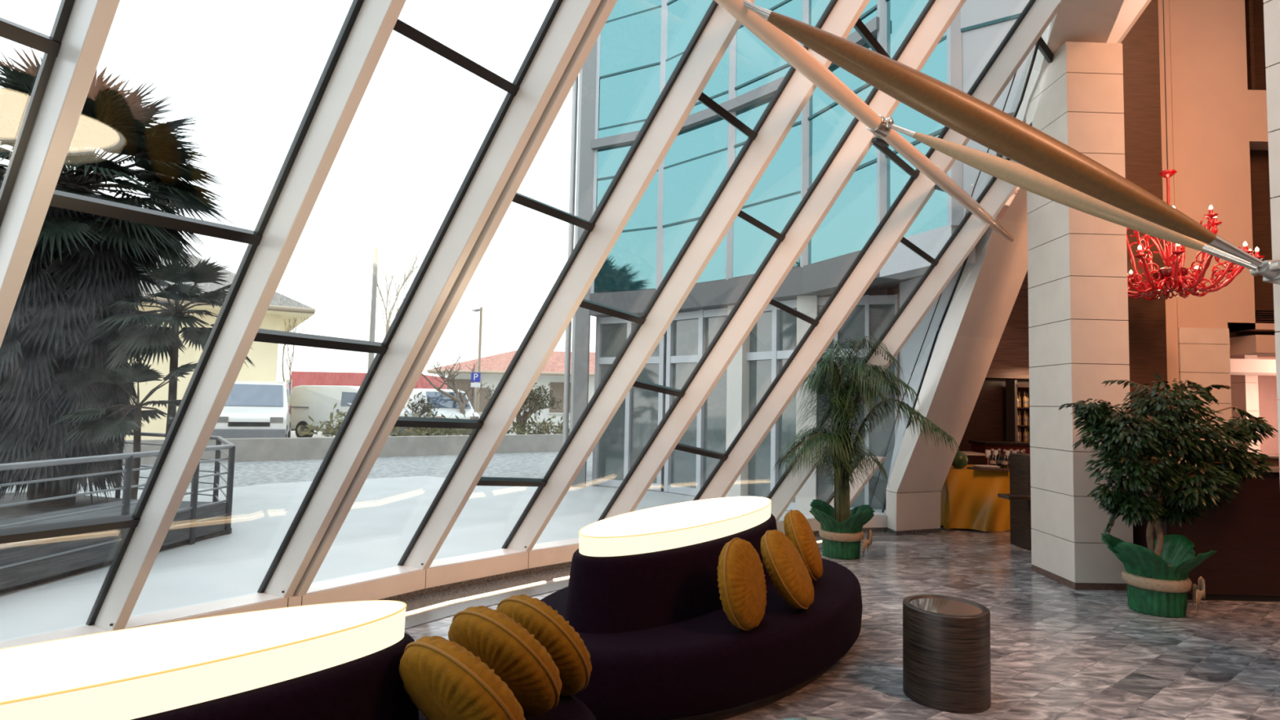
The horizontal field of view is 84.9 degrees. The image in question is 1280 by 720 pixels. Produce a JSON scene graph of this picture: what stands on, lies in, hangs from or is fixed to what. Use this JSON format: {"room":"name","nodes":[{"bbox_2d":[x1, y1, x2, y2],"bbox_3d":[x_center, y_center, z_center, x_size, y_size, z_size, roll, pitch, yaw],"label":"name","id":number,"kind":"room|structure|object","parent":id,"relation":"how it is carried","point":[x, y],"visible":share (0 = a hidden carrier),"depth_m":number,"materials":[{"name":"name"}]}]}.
{"room":"lobby","nodes":[
{"label":"lobby","id":0,"kind":"room"},
{"bbox_2d":[404,524,1279,719],"bbox_3d":[4.008,1.997,3.990,17.900,0.120,20.200,1,-4,0],"label":"floor","id":1,"kind":"structure","parent":0,"point":[1059,651],"depth_m":4.77,"materials":[{"name":"grey stone"}]},
{"bbox_2d":[130,632,595,719],"bbox_3d":[-1.298,1.295,1.912,1.623,0.795,2.858,-2,-5,44],"label":"sofa","id":2,"kind":"object","parent":1,"relation":"on","point":[370,686],"visible":0.41,"depth_m":2.06,"materials":[{"name":"purple fabric"}]},
{"bbox_2d":[0,600,406,719],"bbox_3d":[-1.453,0.837,1.845,1.709,0.103,0.453,4,-5,-41],"label":"light","id":3,"kind":"object","parent":2,"relation":"on","point":[130,673],"visible":1,"depth_m":1.90,"materials":[{"name":"beige plastic"}]},
{"bbox_2d":[399,635,525,719],"bbox_3d":[-0.564,1.074,2.216,0.484,0.419,0.327,-1,-4,31],"label":"round cushion","id":4,"kind":"object","parent":2,"relation":"on","point":[444,680],"visible":1,"depth_m":2.08,"materials":[{"name":"yellow fabric"}]},
{"bbox_2d":[448,605,562,716],"bbox_3d":[-0.489,1.085,2.517,0.484,0.419,0.327,-1,-4,31],"label":"round cushion","id":5,"kind":"object","parent":2,"relation":"on","point":[518,659],"visible":0.73,"depth_m":2.38,"materials":[{"name":"yellow fabric"}]},
{"bbox_2d":[496,594,591,696],"bbox_3d":[-0.394,1.140,2.794,0.474,0.419,0.308,-1,-4,33],"label":"round cushion","id":6,"kind":"object","parent":2,"relation":"on","point":[568,651],"visible":0.61,"depth_m":2.65,"materials":[{"name":"yellow fabric"}]},
{"bbox_2d":[0,511,887,648],"bbox_3d":[-1.007,1.853,6.083,10.708,0.210,1.161,4,-5,-42],"label":"trim","id":7,"kind":"structure","parent":1,"relation":"on","point":[398,583],"depth_m":5.57,"materials":[{"name":"white metal"}]},
{"bbox_2d":[0,17,61,57],"bbox_3d":[-1.596,-2.665,1.881,5.815,8.271,0.960,-1,-4,31],"label":"window","id":8,"kind":"structure","parent":7,"relation":"on","point":[10,30],"depth_m":2.58,"materials":[{"name":"black metal"}]},
{"bbox_2d":[0,0,119,347],"bbox_3d":[-1.217,-2.628,2.211,6.002,8.278,0.111,-1,-4,31],"label":"rafter","id":9,"kind":"object","parent":7,"relation":"on","point":[63,82],"visible":1,"depth_m":2.69,"materials":[{"name":"white paint"}]},
{"bbox_2d":[0,190,262,543],"bbox_3d":[-1.019,-2.605,2.638,5.869,8.271,0.955,-1,-4,31],"label":"window","id":10,"kind":"structure","parent":7,"relation":"on","point":[60,199],"depth_m":3.38,"materials":[{"name":"black metal"}]},
{"bbox_2d":[85,0,405,631],"bbox_3d":[-0.619,-2.569,2.950,6.005,8.278,0.111,-1,-4,31],"label":"rafter","id":11,"kind":"object","parent":7,"relation":"on","point":[367,27],"visible":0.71,"depth_m":3.57,"materials":[{"name":"white paint"}]},
{"bbox_2d":[0,18,519,569],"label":"railing","id":12,"kind":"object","parent":7,"relation":"on","point":[266,335],"depth_m":5.86,"materials":[{"name":"black metal"}]},
{"bbox_2d":[257,0,600,598],"bbox_3d":[-0.009,-2.509,3.709,6.004,8.278,0.111,-1,-4,31],"label":"rafter","id":13,"kind":"object","parent":7,"relation":"on","point":[566,22],"visible":0.93,"depth_m":4.26,"materials":[{"name":"white paint"}]},
{"bbox_2d":[293,0,617,596],"bbox_3d":[0.060,-2.504,3.765,6.004,8.278,0.111,-1,-4,31],"label":"rafter","id":14,"kind":"object","parent":7,"relation":"on","point":[605,7],"visible":0.44,"depth_m":4.28,"materials":[{"name":"white paint"}]},
{"bbox_2d":[393,192,595,428],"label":"window","id":15,"kind":"structure","parent":7,"relation":"on","point":[402,421],"depth_m":4.93,"materials":[{"name":"black metal"}]},
{"bbox_2d":[397,0,755,569],"bbox_3d":[0.672,-2.439,4.601,6.006,8.278,0.111,-1,-4,31],"label":"rafter","id":16,"kind":"object","parent":7,"relation":"on","point":[717,28],"visible":0.88,"depth_m":5.10,"materials":[{"name":"white paint"}]},
{"bbox_2d":[476,92,758,486],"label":"window","id":17,"kind":"structure","parent":7,"relation":"on","point":[704,99],"depth_m":5.66,"materials":[{"name":"black metal"}]},
{"bbox_2d":[501,0,870,551],"bbox_3d":[1.392,-2.377,5.356,6.014,8.278,0.108,-1,-4,31],"label":"rafter","id":18,"kind":"object","parent":7,"relation":"on","point":[838,19],"visible":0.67,"depth_m":5.83,"materials":[{"name":"white paint"}]},
{"bbox_2d":[713,0,1013,241],"bbox_3d":[2.043,-1.894,5.883,0.330,0.756,6.054,-2,-5,44],"label":"beam","id":19,"kind":"structure","parent":18,"relation":"attached to","point":[784,46],"depth_m":5.31,"materials":[{"name":"beige metal"}]},
{"bbox_2d":[632,17,891,397],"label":"window","id":20,"kind":"structure","parent":7,"relation":"on","point":[860,27],"depth_m":6.13,"materials":[{"name":"black metal"}]},
{"bbox_2d":[597,0,966,520],"bbox_3d":[2.159,-2.317,6.059,6.023,8.278,0.104,-1,-4,31],"label":"rafter","id":21,"kind":"object","parent":7,"relation":"on","point":[935,18],"visible":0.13,"depth_m":6.46,"materials":[{"name":"white paint"}]},
{"bbox_2d":[674,142,919,460],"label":"window","id":22,"kind":"structure","parent":7,"relation":"on","point":[886,151],"depth_m":6.98,"materials":[{"name":"black metal"}]},
{"bbox_2d":[826,455,886,507],"bbox_3d":[2.721,1.627,9.010,0.857,0.797,0.093,-1,-4,31],"label":"rafter","id":23,"kind":"object","parent":7,"relation":"on","point":[854,494],"visible":0.34,"depth_m":8.95,"materials":[{"name":"white paint"}]},
{"bbox_2d":[693,0,1061,500],"bbox_3d":[3.098,-2.259,6.671,6.029,8.278,0.100,-1,-4,31],"label":"rafter","id":24,"kind":"object","parent":7,"relation":"on","point":[1037,15],"visible":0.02,"depth_m":7.03,"materials":[{"name":"white paint"}]},
{"bbox_2d":[766,0,1151,522],"bbox_3d":[3.278,-0.938,7.643,4.292,5.771,0.100,-1,-4,31],"label":"rafter","id":25,"kind":"object","parent":7,"relation":"on","point":[997,192],"visible":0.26,"depth_m":7.65,"materials":[{"name":"white paint"}]},
{"bbox_2d":[869,35,1041,512],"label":"window","id":26,"kind":"structure","parent":25,"relation":"attached to","point":[1035,51],"depth_m":8.11,"materials":[{"name":"black metal"}]},
{"bbox_2d":[900,36,1053,266],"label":"window","id":27,"kind":"structure","parent":7,"relation":"on","point":[1043,47],"depth_m":7.22,"materials":[{"name":"black metal"}]},
{"bbox_2d":[405,580,546,614],"bbox_3d":[-1.491,1.906,5.484,0.094,0.008,1.953,-2,-5,40],"label":"floor light","id":28,"kind":"object","parent":1,"relation":"on","point":[544,581],"visible":0.59,"depth_m":5.65,"materials":[{"name":"white plastic"}]},
{"bbox_2d":[399,531,899,612],"bbox_3d":[-0.860,1.945,5.848,10.510,0.004,1.158,4,-5,-42],"label":"trim","id":29,"kind":"structure","parent":1,"relation":"on","point":[429,599],"depth_m":5.98,"materials":[{"name":"metal"}]},
{"bbox_2d":[404,537,913,629],"bbox_3d":[-0.676,1.930,5.552,10.222,0.005,1.057,5,-5,-43],"label":"trim","id":30,"kind":"structure","parent":1,"relation":"on","point":[416,620],"depth_m":5.54,"materials":[{"name":"metal"}]},
{"bbox_2d":[540,513,862,719],"bbox_3d":[0.445,1.494,4.510,1.616,0.795,2.930,-2,-5,43],"label":"sofa","id":31,"kind":"object","parent":1,"relation":"on","point":[656,632],"visible":0.6,"depth_m":3.63,"materials":[{"name":"purple fabric"}]},
{"bbox_2d":[578,496,771,556],"bbox_3d":[0.325,1.042,4.543,0.621,0.103,2.125,-1,-4,34],"label":"light","id":32,"kind":"object","parent":31,"relation":"on","point":[677,525],"visible":1,"depth_m":4.14,"materials":[{"name":"beige plastic"}]},
{"bbox_2d":[580,496,770,536],"bbox_3d":[0.326,0.994,4.546,0.600,0.005,2.104,-1,-4,35],"label":"diffuser","id":33,"kind":"object","parent":32,"relation":"attached to","point":[681,517],"depth_m":4.34,"materials":[{"name":"white plastic"}]},
{"bbox_2d":[716,537,767,631],"bbox_3d":[0.548,1.191,3.734,0.207,0.465,0.476,-1,-4,28],"label":"round cushion","id":34,"kind":"object","parent":31,"relation":"on","point":[741,580],"visible":1,"depth_m":3.60,"materials":[{"name":"yellow fabric"}]},
{"bbox_2d":[760,529,813,609],"bbox_3d":[0.865,1.227,4.113,0.308,0.431,0.484,0,-4,16],"label":"round cushion","id":35,"kind":"object","parent":31,"relation":"on","point":[788,571],"visible":1,"depth_m":3.96,"materials":[{"name":"yellow fabric"}]},
{"bbox_2d":[783,509,822,581],"bbox_3d":[1.105,1.249,4.733,0.259,0.453,0.486,0,-4,16],"label":"round cushion","id":36,"kind":"object","parent":31,"relation":"on","point":[797,529],"visible":0.71,"depth_m":4.58,"materials":[{"name":"yellow fabric"}]},
{"bbox_2d":[780,716,840,719],"bbox_3d":[0.666,1.563,2.369,0.676,0.402,0.676,1,-4,0],"label":"glass table","id":37,"kind":"object","parent":1,"relation":"on","point":[805,717],"visible":1,"depth_m":2.69,"materials":[{"name":"grey"}]},
{"bbox_2d":[773,335,960,559],"bbox_3d":[2.414,0.929,7.713,1.942,2.403,1.359,1,-4,0],"label":"palm","id":38,"kind":"object","parent":1,"relation":"on","point":[841,532],"visible":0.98,"depth_m":7.48,"materials":[{"name":"green plant"}]},
{"bbox_2d":[902,594,991,714],"bbox_3d":[1.720,1.634,3.939,0.452,0.500,0.452,1,-4,0],"label":"table","id":39,"kind":"object","parent":1,"relation":"on","point":[947,662],"visible":1,"depth_m":3.76,"materials":[{"name":"brown wood"}]},
{"bbox_2d":[960,451,985,464],"bbox_3d":[4.857,1.889,10.685,0.640,0.960,0.490,1,-4,0],"label":"base cabinet","id":40,"kind":"object","parent":1,"relation":"on","point":[974,458],"visible":0.2,"depth_m":10.48,"materials":[{"name":"brown wood"}]},
{"bbox_2d":[968,440,1031,465],"bbox_3d":[6.691,1.910,11.473,2.339,1.094,0.580,1,-4,0],"label":"countertop","id":41,"kind":"structure","parent":1,"relation":"on","point":[980,446],"depth_m":11.24,"materials":[{"name":"red paint"}]},
{"bbox_2d":[968,440,1030,445],"bbox_3d":[6.702,1.386,11.505,2.339,0.043,0.580,1,-4,0],"label":"countertop","id":42,"kind":"structure","parent":41,"relation":"on","point":[982,442],"depth_m":11.23,"materials":[{"name":"brown wood"}]},
{"bbox_2d":[885,0,1124,534],"bbox_3d":[3.901,-0.839,6.915,1.514,5.896,5.392,1,-4,4],"label":"beam","id":43,"kind":"structure","parent":1,"relation":"on","point":[987,291],"depth_m":8.67,"materials":[{"name":"beige paint"}]},
{"bbox_2d":[997,453,1032,550],"bbox_3d":[4.493,1.665,8.242,0.590,1.089,0.550,1,-4,0],"label":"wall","id":44,"kind":"structure","parent":1,"relation":"on","point":[1020,495],"depth_m":8.26,"materials":[{"name":"brown wood"}]},
{"bbox_2d":[997,493,1031,500],"bbox_3d":[4.470,1.586,8.096,0.540,0.040,0.250,1,-4,0],"label":"shelf","id":45,"kind":"object","parent":44,"relation":"attached to","point":[1008,496],"depth_m":8.01,"materials":[{"name":"brown wood"}]},
{"bbox_2d":[1005,380,1031,441],"bbox_3d":[7.417,1.448,12.214,1.920,2.140,0.340,1,-4,0],"label":"shelf","id":46,"kind":"object","parent":1,"relation":"on","point":[1012,388],"visible":0.2,"depth_m":12.25,"materials":[{"name":"brown wood"}]},
{"bbox_2d":[1025,41,1133,591],"bbox_3d":[4.264,-0.444,6.861,0.545,5.117,0.740,1,-4,0],"label":"stone pillar","id":47,"kind":"structure","parent":1,"relation":"on","point":[1077,292],"depth_m":6.60,"materials":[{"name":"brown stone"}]},
{"bbox_2d":[1120,0,1168,462],"bbox_3d":[5.914,-1.933,8.794,0.948,8.400,0.500,1,-4,0],"label":"wood column","id":48,"kind":"structure","parent":1,"relation":"on","point":[1146,320],"depth_m":8.58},
{"bbox_2d":[1058,373,1278,617],"bbox_3d":[4.385,1.081,5.767,1.874,1.944,0.902,2,-4,-5],"label":"potted ficus","id":49,"kind":"object","parent":1,"relation":"on","point":[1156,575],"visible":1,"depth_m":5.62,"materials":[{"name":"green plant"}]},
{"bbox_2d":[1177,327,1232,462],"bbox_3d":[7.250,0.965,9.208,0.645,2.725,0.520,1,-4,0],"label":"wall","id":50,"kind":"structure","parent":1,"relation":"on","point":[1203,353],"depth_m":9.00,"materials":[{"name":"brown"}]},
{"bbox_2d":[1131,453,1279,601],"bbox_3d":[6.209,1.510,6.382,3.320,1.243,0.710,1,-4,0],"label":"reception desk","id":51,"kind":"object","parent":1,"relation":"on","point":[1244,534],"visible":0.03,"depth_m":6.08,"materials":[{"name":"brown wood"}]},
{"bbox_2d":[1146,462,1279,472],"bbox_3d":[6.220,0.985,6.284,3.320,0.032,0.450,1,-4,0],"label":"countertop","id":52,"kind":"structure","parent":51,"relation":"on","point":[1275,468],"depth_m":6.10,"materials":[{"name":"brown wood"}]},
{"bbox_2d":[1217,456,1279,466],"bbox_3d":[6.681,0.959,6.547,2.400,0.073,0.370,1,-4,0],"label":"countertop","id":53,"kind":"structure","parent":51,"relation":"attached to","point":[1275,460],"depth_m":6.36,"materials":[{"name":"wood"}]},
{"bbox_2d":[1241,453,1279,457],"bbox_3d":[6.657,0.915,6.555,2.450,0.015,0.440,1,-4,0],"label":"shelf","id":54,"kind":"object","parent":51,"relation":"attached to","point":[1272,455],"depth_m":6.44,"materials":[{"name":"silver metal"}]},
{"bbox_2d":[1229,354,1260,453],"bbox_3d":[10.830,1.255,12.561,0.224,2.715,0.400,1,-4,0],"label":"stone pillar","id":55,"kind":"structure","parent":1,"relation":"on","point":[1244,394],"depth_m":12.43,"materials":[{"name":"brown stone"}]},
{"bbox_2d":[1262,0,1279,472],"bbox_3d":[4.278,-2.023,3.848,0.696,7.897,1.060,2,-4,-19],"label":"stone pillar","id":56,"kind":"structure","parent":1,"relation":"on","point":[1271,7],"depth_m":4.16,"materials":[{"name":"brown"}]},
{"bbox_2d":[1249,259,1279,284],"bbox_3d":[3.721,-0.493,3.993,0.350,0.157,0.180,1,-4,0],"label":"strut connector","id":57,"kind":"object","parent":56,"relation":"attached to","point":[1269,269],"visible":0.93,"depth_m":3.98,"materials":[{"name":"grey metal"}]},
{"bbox_2d":[742,0,1262,266],"bbox_3d":[2.093,-1.390,4.181,2.963,1.666,0.221,1,-4,7],"label":"strut","id":58,"kind":"object","parent":57,"relation":"attached to","point":[965,114],"visible":1,"depth_m":4.11,"materials":[{"name":"brown metal"}]},
{"bbox_2d":[889,124,1258,271],"bbox_3d":[2.784,-1.216,4.849,0.144,1.476,2.229,5,-5,-45],"label":"strut","id":59,"kind":"object","parent":57,"relation":"attached to","point":[1024,177],"visible":0.89,"depth_m":4.74,"materials":[{"name":"beige paint"}]},
{"bbox_3d":[4.880,1.915,9.807,1.460,0.800,0.820,1,-4,0],"label":"buffet table","id":60,"kind":"object","parent":1,"relation":"on","visible":0},
{"bbox_2d":[940,464,1009,531],"bbox_3d":[4.875,1.911,9.803,1.817,0.804,1.153,1,-4,0],"label":"tablecloth","id":61,"kind":"object","parent":60,"relation":"on","point":[970,500],"visible":0.42,"depth_m":9.35,"materials":[{"name":"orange fabric"}]},
{"bbox_2d":[951,451,968,468],"bbox_3d":[4.320,1.357,9.490,0.240,0.232,0.240,1,-4,0],"label":"watermelon","id":62,"kind":"object","parent":61,"relation":"on","point":[959,462],"visible":0.87,"depth_m":9.40,"materials":[{"name":"green food"}]},
{"bbox_2d":[966,466,1009,471],"bbox_3d":[4.707,1.468,9.424,0.460,0.020,0.340,1,-4,0],"label":"serving board","id":63,"kind":"object","parent":61,"relation":"on","point":[971,468],"visible":0.74,"depth_m":9.29,"materials":[{"name":"brown wood"}]},
{"bbox_2d":[995,448,1002,467],"bbox_3d":[4.990,1.367,9.721,0.082,0.270,0.082,1,-4,0],"label":"wine bottle","id":64,"kind":"object","parent":61,"relation":"on","point":[998,458],"visible":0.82,"depth_m":9.70,"materials":[{"name":"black glass"}]},
{"bbox_2d":[1001,448,1008,468],"bbox_3d":[4.981,1.357,9.561,0.082,0.270,0.082,1,-4,0],"label":"wine bottle","id":65,"kind":"object","parent":61,"relation":"on","point":[1004,458],"visible":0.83,"depth_m":9.53,"materials":[{"name":"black glass"}]},
{"bbox_2d":[887,284,899,425],"bbox_3d":[3.889,-1.772,12.113,0.200,8.400,4.450,1,-4,0],"label":"wall","id":66,"kind":"structure","parent":0,"point":[895,290],"depth_m":10.21,"materials":[{"name":"grey metal"}]},
{"bbox_2d":[956,377,1029,451],"bbox_3d":[6.121,1.419,12.544,3.700,2.181,0.200,1,-4,0],"label":"wall","id":67,"kind":"structure","parent":0,"point":[987,421],"depth_m":12.47,"materials":[{"name":"brown wood"}]},
{"bbox_2d":[985,270,1030,378],"bbox_3d":[6.212,-2.784,12.604,3.700,6.219,0.200,1,-4,0],"label":"wall","id":68,"kind":"structure","parent":0,"point":[1010,360],"depth_m":12.35,"materials":[{"name":"brown wood"}]},
{"bbox_2d":[1157,0,1275,462],"bbox_3d":[8.222,-1.946,9.399,2.783,8.600,0.500,1,-4,0],"label":"wall","id":69,"kind":"structure","parent":0,"point":[1217,121],"depth_m":9.23,"materials":[{"name":"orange paint"}]},
{"bbox_2d":[1158,0,1177,204],"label":"rod","id":70,"kind":"object","parent":69,"relation":"hanging from","point":[1167,173],"depth_m":7.76,"materials":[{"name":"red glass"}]},
{"bbox_2d":[1126,227,1244,300],"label":"chandelier","id":71,"kind":"object","parent":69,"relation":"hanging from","point":[1167,277],"depth_m":7.55,"materials":[{"name":"red glass"}]},
{"bbox_2d":[1227,322,1278,357],"bbox_3d":[10.303,-0.227,11.650,5.408,0.080,5.200,1,-4,0],"label":"ceiling","id":72,"kind":"structure","parent":0,"point":[1260,327],"depth_m":9.06,"materials":[{"name":"pink paint"}]},
{"bbox_2d":[1257,356,1279,453],"bbox_3d":[9.575,1.264,13.260,6.800,2.728,0.200,1,-4,0],"label":"wall","id":73,"kind":"structure","parent":0,"point":[1267,384],"depth_m":13.19,"materials":[{"name":"white paint"}]},
{"bbox_3d":[13.149,-2.108,4.256,0.200,8.500,20.600,1,-4,0],"label":"wall","id":74,"kind":"structure","parent":0,"visible":0},
{"bbox_2d":[1230,358,1275,375],"bbox_3d":[11.305,0.147,11.829,3.390,0.218,0.800,1,-4,0],"label":"trim","id":75,"kind":"structure","parent":74,"relation":"attached to","point":[1237,366],"depth_m":11.43,"materials":[{"name":"white"}]},
{"label":"outside","id":76,"kind":"structure","parent":0,"visible":0},
{"bbox_2d":[0,475,789,641],"bbox_3d":[-4.353,2.104,8.310,21.177,0.140,10.986,3,-4,-31],"label":"terrace","id":77,"kind":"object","parent":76,"point":[386,513],"visible":0.22,"depth_m":7.85,"materials":[{"name":"grey concrete"}]},
{"bbox_2d":[0,499,226,590],"bbox_3d":[-5.527,1.639,5.823,1.200,0.310,4.550,1,-4,4],"label":"stone planter","id":78,"kind":"object","parent":77,"relation":"on","point":[11,576],"visible":0.67,"depth_m":6.28,"materials":[{"name":"grey stone"}]},
{"bbox_2d":[0,492,231,594],"bbox_3d":[-7.352,1.923,8.046,8.533,0.060,4.250,-1,-4,37],"label":"bed","id":79,"kind":"object","parent":77,"relation":"on","point":[20,510],"visible":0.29,"depth_m":8.87,"materials":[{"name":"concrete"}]},
{"bbox_2d":[0,46,234,507],"bbox_3d":[-7.938,-1.001,9.634,4.059,6.177,3.918,1,-4,0],"label":"fan palm","id":80,"kind":"object","parent":79,"relation":"on","point":[79,260],"visible":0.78,"depth_m":9.12,"materials":[{"name":"green plant"}]},
{"bbox_2d":[46,360,197,499],"bbox_3d":[-6.327,0.988,8.828,1.678,2.050,1.544,1,-4,0],"label":"fan palm","id":81,"kind":"object","parent":79,"relation":"on","point":[110,421],"visible":0.94,"depth_m":8.80,"materials":[{"name":"green plant"}]},
{"bbox_2d":[80,253,255,438],"bbox_3d":[-6.648,0.316,9.690,2.107,3.482,2.181,1,-4,0],"label":"fan palm","id":82,"kind":"object","parent":79,"relation":"on","point":[143,339],"visible":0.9,"depth_m":9.46,"materials":[{"name":"green plant"}]},
{"bbox_2d":[562,0,1034,515],"bbox_3d":[2.238,-3.367,12.813,4.150,11.600,10.700,4,-5,-40],"label":"glass building","id":83,"kind":"structure","parent":77,"relation":"on","point":[641,43],"depth_m":11.59,"materials":[{"name":"teal glass"}]},
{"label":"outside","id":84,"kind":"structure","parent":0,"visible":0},
{"bbox_2d":[0,451,604,493],"bbox_3d":[-23.058,2.442,20.057,74.000,0.130,39.600,1,-4,0],"label":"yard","id":85,"kind":"structure","parent":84,"point":[522,464],"depth_m":16.00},
{"bbox_2d":[124,253,315,439],"bbox_3d":[-17.676,-0.586,22.610,11.900,6.401,9.030,3,-4,-32],"label":"house","id":86,"kind":"structure","parent":85,"relation":"on","point":[264,355],"depth_m":21.47,"materials":[{"name":"beige paint"}]},
{"bbox_2d":[116,434,569,464],"bbox_3d":[-13.852,1.922,13.936,34.064,0.550,0.300,4,-5,-39],"label":"wall","id":87,"kind":"structure","parent":85,"relation":"on","point":[268,448],"depth_m":18.40,"materials":[{"name":"grey concrete"}]},
{"bbox_2d":[531,411,569,434],"bbox_3d":[-2.784,2.186,24.165,1.829,0.860,1.268,0,-4,19],"label":"shrub","id":88,"kind":"object","parent":87,"relation":"on","point":[549,424],"visible":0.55,"depth_m":24.11,"materials":[{"name":"green plant"}]},
{"bbox_2d":[367,247,377,371],"bbox_3d":[-9.987,-0.608,26.074,0.340,7.204,0.340,1,-4,0],"label":"concrete pole","id":89,"kind":"object","parent":85,"relation":"on","point":[373,308],"visible":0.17,"depth_m":26.11,"materials":[{"name":"grey concrete"}]},
{"bbox_2d":[471,368,480,412],"bbox_3d":[-5.992,1.669,25.410,0.340,2.750,0.114,1,-4,0],"label":"parking sign","id":90,"kind":"object","parent":85,"relation":"on","point":[475,376],"visible":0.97,"depth_m":25.43,"materials":[{"name":"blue metal"}]},
{"bbox_2d":[471,306,482,413],"bbox_3d":[-6.372,0.541,27.010,0.414,5.184,0.180,1,-4,0],"label":"street lamp","id":91,"kind":"object","parent":85,"relation":"on","point":[475,309],"visible":0.8,"depth_m":27.03,"materials":[{"name":"beige metal"}]},
{"bbox_2d":[426,350,595,431],"bbox_3d":[-1.783,1.742,37.797,17.089,4.317,7.930,1,-4,0],"label":"house","id":92,"kind":"structure","parent":85,"relation":"on","point":[493,368],"depth_m":34.73,"materials":[{"name":"white paint"}]},
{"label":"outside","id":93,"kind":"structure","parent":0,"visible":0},
{"bbox_2d":[290,430,568,437],"bbox_3d":[-35.584,3.798,48.013,131.184,0.220,127.928,1,-4,0],"label":"road","id":94,"kind":"structure","parent":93,"point":[292,433],"depth_m":27.63,"materials":[{"name":"grey asphalt"}]},
{"bbox_2d":[211,380,292,438],"bbox_3d":[-11.583,1.589,21.128,1.855,1.900,4.540,3,-4,-25],"label":"van","id":95,"kind":"object","parent":94,"relation":"on","point":[252,409],"visible":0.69,"depth_m":19.50,"materials":[{"name":"white paint"}]},
{"bbox_2d":[227,422,270,426],"bbox_3d":[-10.670,1.755,19.115,1.000,0.120,0.040,3,-4,-25],"label":"grille","id":96,"kind":"object","parent":95,"relation":"attached to","point":[229,424],"depth_m":19.10,"materials":[{"name":"black plastic"}]},
{"bbox_2d":[281,297,318,388],"bbox_3d":[-11.441,0.262,23.226,2.136,4.869,0.670,-2,-5,41],"label":"bare tree","id":97,"kind":"object","parent":94,"relation":"on","point":[288,329],"visible":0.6,"depth_m":23.51,"materials":[{"name":"beige plant"}]},
{"bbox_2d":[297,402,345,436],"bbox_3d":[-9.183,1.782,21.002,1.757,1.029,1.587,4,-5,-38],"label":"shrub","id":98,"kind":"object","parent":94,"relation":"on","point":[329,431],"visible":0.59,"depth_m":20.76,"materials":[{"name":"green plant"}]},
{"bbox_2d":[309,412,394,435],"bbox_3d":[-8.556,1.792,20.883,2.463,1.022,1.425,2,-4,-18],"label":"shrub","id":99,"kind":"object","parent":94,"relation":"on","point":[337,427],"visible":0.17,"depth_m":20.74,"materials":[{"name":"green plant"}]},
{"bbox_2d":[289,385,417,437],"bbox_3d":[-9.791,1.826,23.922,4.440,1.850,1.855,0,-4,24],"label":"van","id":100,"kind":"object","parent":94,"relation":"on","point":[317,402],"visible":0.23,"depth_m":23.48,"materials":[{"name":"white paint"}]},
{"bbox_2d":[291,371,446,391],"bbox_3d":[-16.338,2.406,42.911,7.255,2.996,6.000,1,-4,0],"label":"warehouse","id":101,"kind":"structure","parent":94,"relation":"on","point":[299,378],"depth_m":39.99,"materials":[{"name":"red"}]},
{"bbox_2d":[349,214,426,335],"bbox_3d":[-10.252,-1.605,28.977,3.699,9.364,2.185,2,-4,-6],"label":"bare tree","id":102,"kind":"object","parent":94,"relation":"on","point":[388,320],"visible":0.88,"depth_m":29.16,"materials":[{"name":"beige plant"}]},
{"bbox_2d":[390,411,443,435],"bbox_3d":[-7.181,1.974,21.633,2.454,0.807,1.384,1,-4,0],"label":"shrub","id":103,"kind":"object","parent":94,"relation":"on","point":[408,430],"visible":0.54,"depth_m":21.37,"materials":[{"name":"green plant"}]},
{"bbox_2d":[404,391,440,435],"bbox_3d":[-7.351,1.923,23.351,1.284,1.754,1.755,2,-4,-10],"label":"shrub","id":104,"kind":"object","parent":94,"relation":"on","point":[425,408],"visible":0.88,"depth_m":23.40,"materials":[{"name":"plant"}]},
{"bbox_2d":[406,413,462,435],"bbox_3d":[-6.524,2.029,22.037,1.975,0.775,1.070,1,-4,0],"label":"shrub","id":105,"kind":"object","parent":94,"relation":"on","point":[456,431],"visible":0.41,"depth_m":21.92,"materials":[{"name":"green plant"}]},
{"bbox_2d":[404,388,479,435],"bbox_3d":[-7.776,2.030,26.516,1.855,1.850,4.640,4,-4,-35],"label":"van","id":106,"kind":"object","parent":94,"relation":"on","point":[448,406],"visible":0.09,"depth_m":25.28,"materials":[{"name":"white paint"}]},
{"bbox_2d":[433,413,473,435],"bbox_3d":[-5.520,2.085,22.600,2.605,0.768,1.204,0,-4,20],"label":"shrub","id":107,"kind":"object","parent":94,"relation":"on","point":[461,432],"visible":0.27,"depth_m":22.43,"materials":[{"name":"green plant"}]},
{"bbox_2d":[421,351,488,435],"bbox_3d":[-7.045,1.295,25.629,2.703,3.313,2.014,1,-4,0],"label":"bare tree","id":108,"kind":"object","parent":94,"relation":"on","point":[461,406],"visible":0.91,"depth_m":25.37,"materials":[{"name":"brown plant"}]},
{"bbox_2d":[466,413,528,434],"bbox_3d":[-4.954,2.099,23.158,2.627,0.813,1.244,1,-4,0],"label":"shrub","id":109,"kind":"object","parent":94,"relation":"on","point":[513,424],"visible":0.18,"depth_m":23.09,"materials":[{"name":"green plant"}]},
{"bbox_2d":[484,382,561,434],"bbox_3d":[-3.905,1.825,24.426,3.092,2.235,2.092,4,-4,-37],"label":"shrub","id":110,"kind":"object","parent":94,"relation":"on","point":[531,402],"visible":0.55,"depth_m":24.38,"materials":[{"name":"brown plant"}]},
{"bbox_2d":[507,400,563,435],"bbox_3d":[-3.864,1.970,23.875,3.002,1.254,1.277,1,-4,0],"label":"shrub","id":111,"kind":"object","parent":94,"relation":"on","point":[543,428],"visible":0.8,"depth_m":23.76,"materials":[{"name":"green plant"}]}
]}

